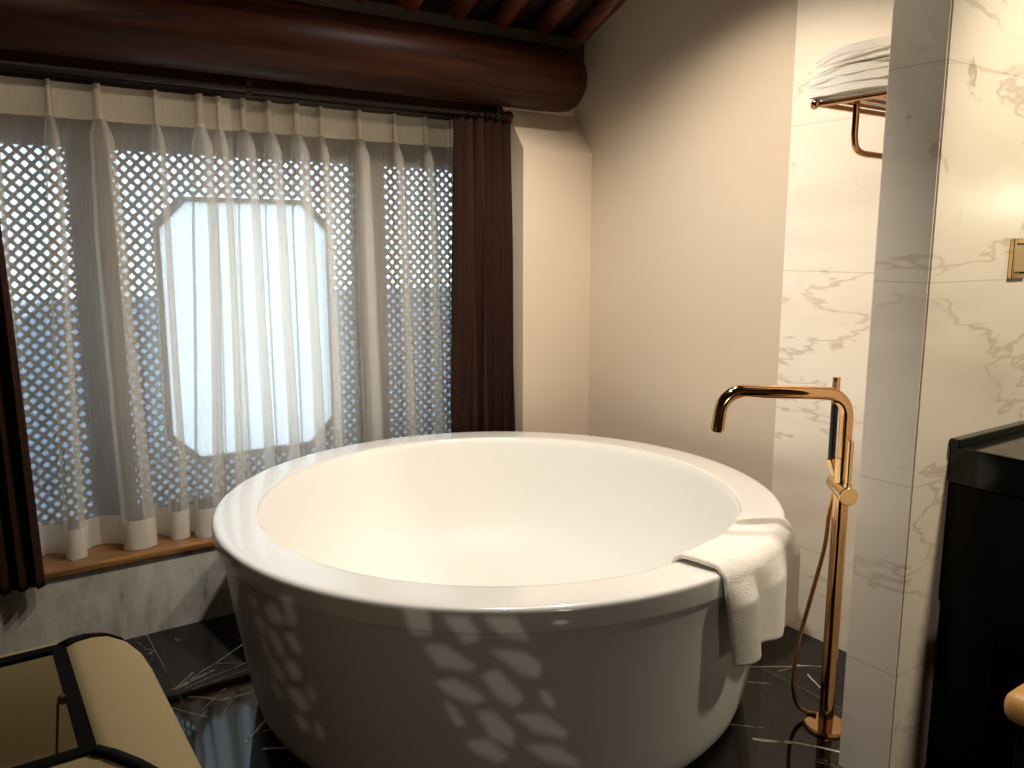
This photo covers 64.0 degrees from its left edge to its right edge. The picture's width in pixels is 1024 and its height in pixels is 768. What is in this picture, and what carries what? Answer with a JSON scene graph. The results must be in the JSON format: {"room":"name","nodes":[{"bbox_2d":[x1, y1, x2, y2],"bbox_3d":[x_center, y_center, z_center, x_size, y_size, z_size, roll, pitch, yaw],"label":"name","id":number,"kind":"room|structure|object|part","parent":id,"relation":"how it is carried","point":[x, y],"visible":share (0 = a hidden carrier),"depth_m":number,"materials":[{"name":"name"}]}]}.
{"room":"hotel room","nodes":[
{"label":"hotel room","id":0,"kind":"room"},
{"bbox_2d":[0,547,234,655],"bbox_3d":[-1.037,0.682,3.277,2.230,0.275,0.385,-6,11,-34],"label":"wall","id":1,"kind":"structure","parent":0,"point":[136,599],"depth_m":2.83,"materials":[{"name":"grey stone"}]},
{"bbox_2d":[42,531,212,579],"bbox_3d":[-1.019,0.537,3.226,2.230,0.027,0.348,-6,11,-34],"label":"trim","id":2,"kind":"structure","parent":1,"relation":"on","point":[101,556],"depth_m":2.83,"materials":[{"name":"orange wood"}]},
{"bbox_2d":[354,0,625,43],"bbox_3d":[0.366,-1.486,0.598,5.150,1.354,5.760,-6,11,-34],"label":"ceiling","id":3,"kind":"structure","parent":0,"point":[577,19],"depth_m":3.31,"materials":[{"name":"red wood"}]},
{"bbox_2d":[126,613,927,767],"bbox_3d":[0.369,1.234,1.048,5.150,0.080,5.750,-6,11,-34],"label":"floor","id":4,"kind":"structure","parent":0,"point":[201,669],"depth_m":2.46,"materials":[{"name":"black stone"}]},
{"bbox_2d":[0,632,201,767],"bbox_3d":[-0.738,0.805,1.085,0.647,0.754,0.621,-6,11,-34],"label":"armchair","id":5,"kind":"object","parent":4,"relation":"on","point":[86,700],"visible":1,"depth_m":1.19,"materials":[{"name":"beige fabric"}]},
{"bbox_3d":[-0.738,0.438,1.023,0.354,0.007,0.328,-6,11,-34],"label":"rim trim","id":6,"kind":"part","parent":5,"relation":"part of","materials":[{"name":"black"}]},
{"bbox_3d":[-0.616,0.521,1.118,0.033,0.204,0.014,-6,11,-34],"label":"pull cord","id":7,"kind":"part","parent":5,"relation":"part of","materials":[{"name":"brown plastic"}]},
{"bbox_2d":[211,431,785,767],"bbox_3d":[-0.038,0.626,2.656,1.729,0.582,1.729,-6,11,-34],"label":"bathtub","id":8,"kind":"object","parent":4,"relation":"on","point":[484,599],"visible":0.94,"depth_m":2.02,"materials":[{"name":"white ceramic"}]},
{"bbox_2d":[258,439,739,585],"bbox_3d":[-0.038,0.573,2.647,1.474,0.462,1.474,-6,11,-34],"label":"basin","id":9,"kind":"object","parent":8,"relation":"in","point":[446,512],"depth_m":3.14,"materials":[{"name":"white ceramic"}]},
{"bbox_2d":[671,511,799,666],"bbox_3d":[0.600,0.540,2.160,0.222,0.299,0.476,7,12,37],"label":"towel","id":10,"kind":"object","parent":8,"relation":"on","point":[757,559],"visible":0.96,"depth_m":2.05,"materials":[{"name":"beige fabric"}]},
{"bbox_2d":[711,377,857,738],"bbox_3d":[0.743,0.482,2.271,0.424,1.000,0.153,1,10,5],"label":"faucet","id":11,"kind":"object","parent":4,"relation":"on","point":[823,723],"visible":1,"depth_m":2.24,"materials":[{"name":"gold metal"}]},
{"bbox_3d":[0.719,0.105,2.181,0.387,0.213,0.035,-1,10,-4],"label":"spout","id":12,"kind":"part","parent":11,"relation":"part of","materials":[{"name":"gold metal"}]},
{"bbox_3d":[0.894,0.972,2.340,0.120,0.012,0.120,-6,11,-34],"label":"plate","id":13,"kind":"part","parent":11,"relation":"part of","materials":[{"name":"gold metal"}]},
{"bbox_3d":[0.886,0.223,2.155,0.022,0.150,0.022,-6,11,-34],"label":"lever","id":14,"kind":"part","parent":11,"relation":"part of","materials":[{"name":"gold metal"}]},
{"bbox_2d":[926,420,1023,767],"bbox_3d":[1.747,0.550,2.184,1.261,0.888,0.578,-6,11,-34],"label":"cabinet","id":15,"kind":"object","parent":4,"relation":"on","point":[980,655],"depth_m":2.01,"materials":[{"name":"black wood"}]},
{"bbox_3d":[1.634,0.727,2.404,1.235,0.466,0.136,-6,11,-34],"label":"panel","id":16,"kind":"part","parent":15,"relation":"part of","materials":[{"name":"black paint"}]},
{"bbox_2d":[948,431,1023,498],"bbox_3d":[1.750,0.176,2.123,1.255,0.090,0.578,-6,11,-34],"label":"countertop","id":17,"kind":"structure","parent":15,"relation":"on","point":[996,465],"depth_m":1.95,"materials":[{"name":"black stone"}]},
{"bbox_2d":[1004,683,1023,767],"bbox_3d":[1.216,0.864,1.670,0.260,0.445,0.340,-6,11,-34],"label":"stool","id":18,"kind":"object","parent":4,"relation":"on","point":[1014,700],"visible":1,"depth_m":1.70,"materials":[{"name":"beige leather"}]},
{"bbox_3d":[1.216,0.679,1.639,0.260,0.070,0.340,-6,11,-34],"label":"seat","id":19,"kind":"part","parent":18,"relation":"part of","materials":[{"name":"beige leather"}]},
{"bbox_3d":[1.068,0.888,1.731,0.028,0.377,0.028,-6,11,-34],"label":"leg","id":20,"kind":"part","parent":18,"relation":"part of","materials":[{"name":"black wood"}]},
{"bbox_2d":[503,107,591,434],"bbox_3d":[-1.474,-0.228,2.758,4.100,2.242,0.485,-6,11,-34],"label":"wall","id":21,"kind":"structure","parent":0,"point":[551,157],"depth_m":3.58,"materials":[{"name":"paint"}]},
{"bbox_2d":[0,128,109,529],"bbox_3d":[-1.748,-0.144,2.787,0.595,1.405,0.060,-6,11,-34],"label":"window","id":22,"kind":"structure","parent":21,"relation":"in","point":[24,309],"depth_m":2.87,"materials":[{"name":"grey wood"}]},
{"bbox_2d":[0,76,452,514],"bbox_3d":[-1.106,-0.297,3.216,2.231,1.623,0.080,-6,11,-34],"label":"window frame","id":23,"kind":"structure","parent":21,"relation":"attached to","point":[30,117],"depth_m":2.96,"materials":[{"name":"grey wood"}]},
{"bbox_2d":[96,135,371,521],"bbox_3d":[-1.046,-0.223,3.264,1.010,1.405,0.060,-6,11,-34],"label":"window","id":24,"kind":"structure","parent":21,"relation":"in","point":[182,200],"depth_m":3.20,"materials":[{"name":"grey wood"}]},
{"bbox_3d":[-1.036,-0.219,3.262,0.682,1.015,0.030,-6,11,-34],"label":"octagon frame","id":25,"kind":"part","parent":24,"relation":"part of","materials":[{"name":"grey wood"}]},
{"bbox_3d":[-1.038,-0.219,3.265,0.664,0.997,0.005,-6,11,-34],"label":"frosted pane","id":26,"kind":"part","parent":24,"relation":"part of","materials":[{"name":"white glass"}]},
{"bbox_2d":[0,67,481,120],"bbox_3d":[-1.018,-1.059,2.962,2.215,0.037,0.105,-6,11,-34],"label":"track","id":27,"kind":"object","parent":21,"relation":"attached to","point":[4,71],"visible":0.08,"depth_m":2.90,"materials":[{"name":"black metal"}]},
{"bbox_2d":[0,76,249,559],"bbox_3d":[-1.421,-0.194,2.738,1.056,1.569,0.146,-6,11,-34],"label":"sheer curtain","id":28,"kind":"object","parent":27,"relation":"hanging from","point":[18,96],"visible":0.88,"depth_m":2.82,"materials":[{"name":"white fabric"}]},
{"bbox_2d":[229,98,453,479],"bbox_3d":[-0.582,-0.306,3.379,1.090,1.579,0.146,-6,11,-34],"label":"sheer curtain","id":29,"kind":"object","parent":27,"relation":"hanging from","point":[250,116],"visible":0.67,"depth_m":3.27,"materials":[{"name":"white fabric"}]},
{"bbox_2d":[0,49,502,110],"bbox_3d":[-0.949,-1.107,2.822,2.200,0.165,0.018,-6,11,-34],"label":"trim","id":30,"kind":"structure","parent":21,"relation":"attached to","point":[4,53],"depth_m":2.79,"materials":[{"name":"red wood"}]},
{"bbox_2d":[0,57,513,121],"bbox_3d":[-1.005,-1.006,2.757,2.417,0.053,0.087,-6,11,-34],"label":"curtain rod","id":31,"kind":"object","parent":21,"relation":"attached to","point":[246,86],"visible":1,"depth_m":2.79,"materials":[{"name":"black wood"}]},
{"bbox_2d":[0,222,45,595],"bbox_3d":[-1.645,-0.117,2.420,0.341,1.590,0.049,-6,11,-34],"label":"drape","id":32,"kind":"object","parent":31,"relation":"hanging from","point":[21,561],"visible":1,"depth_m":2.55,"materials":[{"name":"brown fabric"}]},
{"bbox_2d":[451,115,514,432],"bbox_3d":[-0.115,-0.314,3.467,0.319,1.556,0.081,-6,11,-34],"label":"drape","id":33,"kind":"object","parent":31,"relation":"hanging from","point":[482,366],"visible":0.81,"depth_m":3.43,"materials":[{"name":"brown fabric"}]},
{"bbox_2d":[0,0,586,112],"bbox_3d":[-1.341,-1.137,2.410,4.060,0.322,0.260,-6,11,-34],"label":"roof beam","id":34,"kind":"structure","parent":21,"relation":"attached to","point":[373,46],"depth_m":2.77,"materials":[{"name":"red wood"}]},
{"bbox_2d":[374,154,452,438],"bbox_3d":[-0.391,-0.297,3.708,0.500,1.405,0.060,-6,11,-34],"label":"window","id":35,"kind":"structure","parent":21,"relation":"in","point":[439,167],"depth_m":3.63,"materials":[{"name":"grey wood"}]},
{"bbox_2d":[575,0,797,490],"bbox_3d":[0.559,-0.596,3.475,0.120,2.731,1.525,-6,11,-34],"label":"wall","id":36,"kind":"structure","parent":0,"point":[683,114],"depth_m":3.18,"materials":[{"name":"paint"}]},
{"bbox_2d":[771,0,893,651],"bbox_3d":[1.184,-0.588,2.553,0.124,3.019,0.686,-6,11,-34],"label":"wall","id":37,"kind":"structure","parent":0,"point":[833,194],"depth_m":2.71,"materials":[{"name":"white stone"}]},
{"bbox_2d":[839,0,1023,767],"bbox_3d":[1.486,-0.554,2.262,1.418,3.048,0.139,-6,11,-34],"label":"wall partition","id":38,"kind":"structure","parent":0,"point":[946,349],"depth_m":1.95,"materials":[{"name":"beige stone"}]},
{"bbox_2d":[810,91,886,158],"bbox_3d":[1.056,-0.688,2.217,0.434,0.154,0.310,-6,11,-34],"label":"towel rack","id":39,"kind":"object","parent":38,"relation":"attached to","point":[854,101],"visible":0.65,"depth_m":2.17,"materials":[{"name":"brown metal"}]},
{"bbox_3d":[0.814,-0.750,2.197,0.025,0.025,0.025,-6,11,-34],"label":"knob","id":40,"kind":"part","parent":39,"relation":"part of","materials":[{"name":"brown metal"}]},
{"bbox_2d":[802,57,889,109],"bbox_3d":[1.028,-0.798,2.184,0.382,0.070,0.321,-6,11,-34],"label":"bath towel","id":41,"kind":"object","parent":39,"relation":"on","point":[868,77],"visible":0.34,"depth_m":2.10,"materials":[{"name":"beige fabric"}]},
{"bbox_2d":[811,36,890,74],"bbox_3d":[1.027,-0.856,2.176,0.359,0.063,0.287,-6,11,-34],"label":"bath towel","id":42,"kind":"object","parent":41,"relation":"on","point":[877,48],"visible":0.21,"depth_m":2.09,"materials":[{"name":"beige fabric"}]},
{"bbox_3d":[0.907,-0.732,2.090,0.015,0.015,0.284,-6,11,-34],"label":"rail","id":43,"kind":"part","parent":39,"relation":"part of","materials":[{"name":"brown metal"}]},
{"bbox_2d":[950,420,1023,447],"bbox_3d":[1.590,0.084,2.338,1.261,0.020,0.024,-6,11,-34],"label":"backsplash","id":44,"kind":"structure","parent":38,"relation":"attached to","point":[964,440],"depth_m":2.06,"materials":[{"name":"black stone"}]},
{"bbox_2d":[1007,238,1023,277],"bbox_3d":[1.276,-0.316,2.060,0.086,0.098,0.015,-6,11,-34],"label":"light switch","id":45,"kind":"object","parent":38,"relation":"attached to","point":[1016,254],"visible":1,"depth_m":2.05,"materials":[{"name":"gold metal"}]},
{"label":"outside","id":46,"kind":"structure","parent":0,"visible":0},
{"bbox_2d":[33,416,450,519],"bbox_3d":[0.357,0.625,6.730,20.000,0.150,3.640,-6,11,-34],"label":"ground","id":47,"kind":"structure","parent":46,"point":[211,485],"depth_m":5.99,"materials":[{"name":"grey"}]},
{"bbox_2d":[12,288,450,467],"bbox_3d":[-0.320,-0.373,8.454,15.000,1.250,0.200,-6,11,-34],"label":"wall","id":48,"kind":"structure","parent":47,"relation":"on","point":[24,303],"depth_m":6.51,"materials":[{"name":"blue paint"}]}
]}

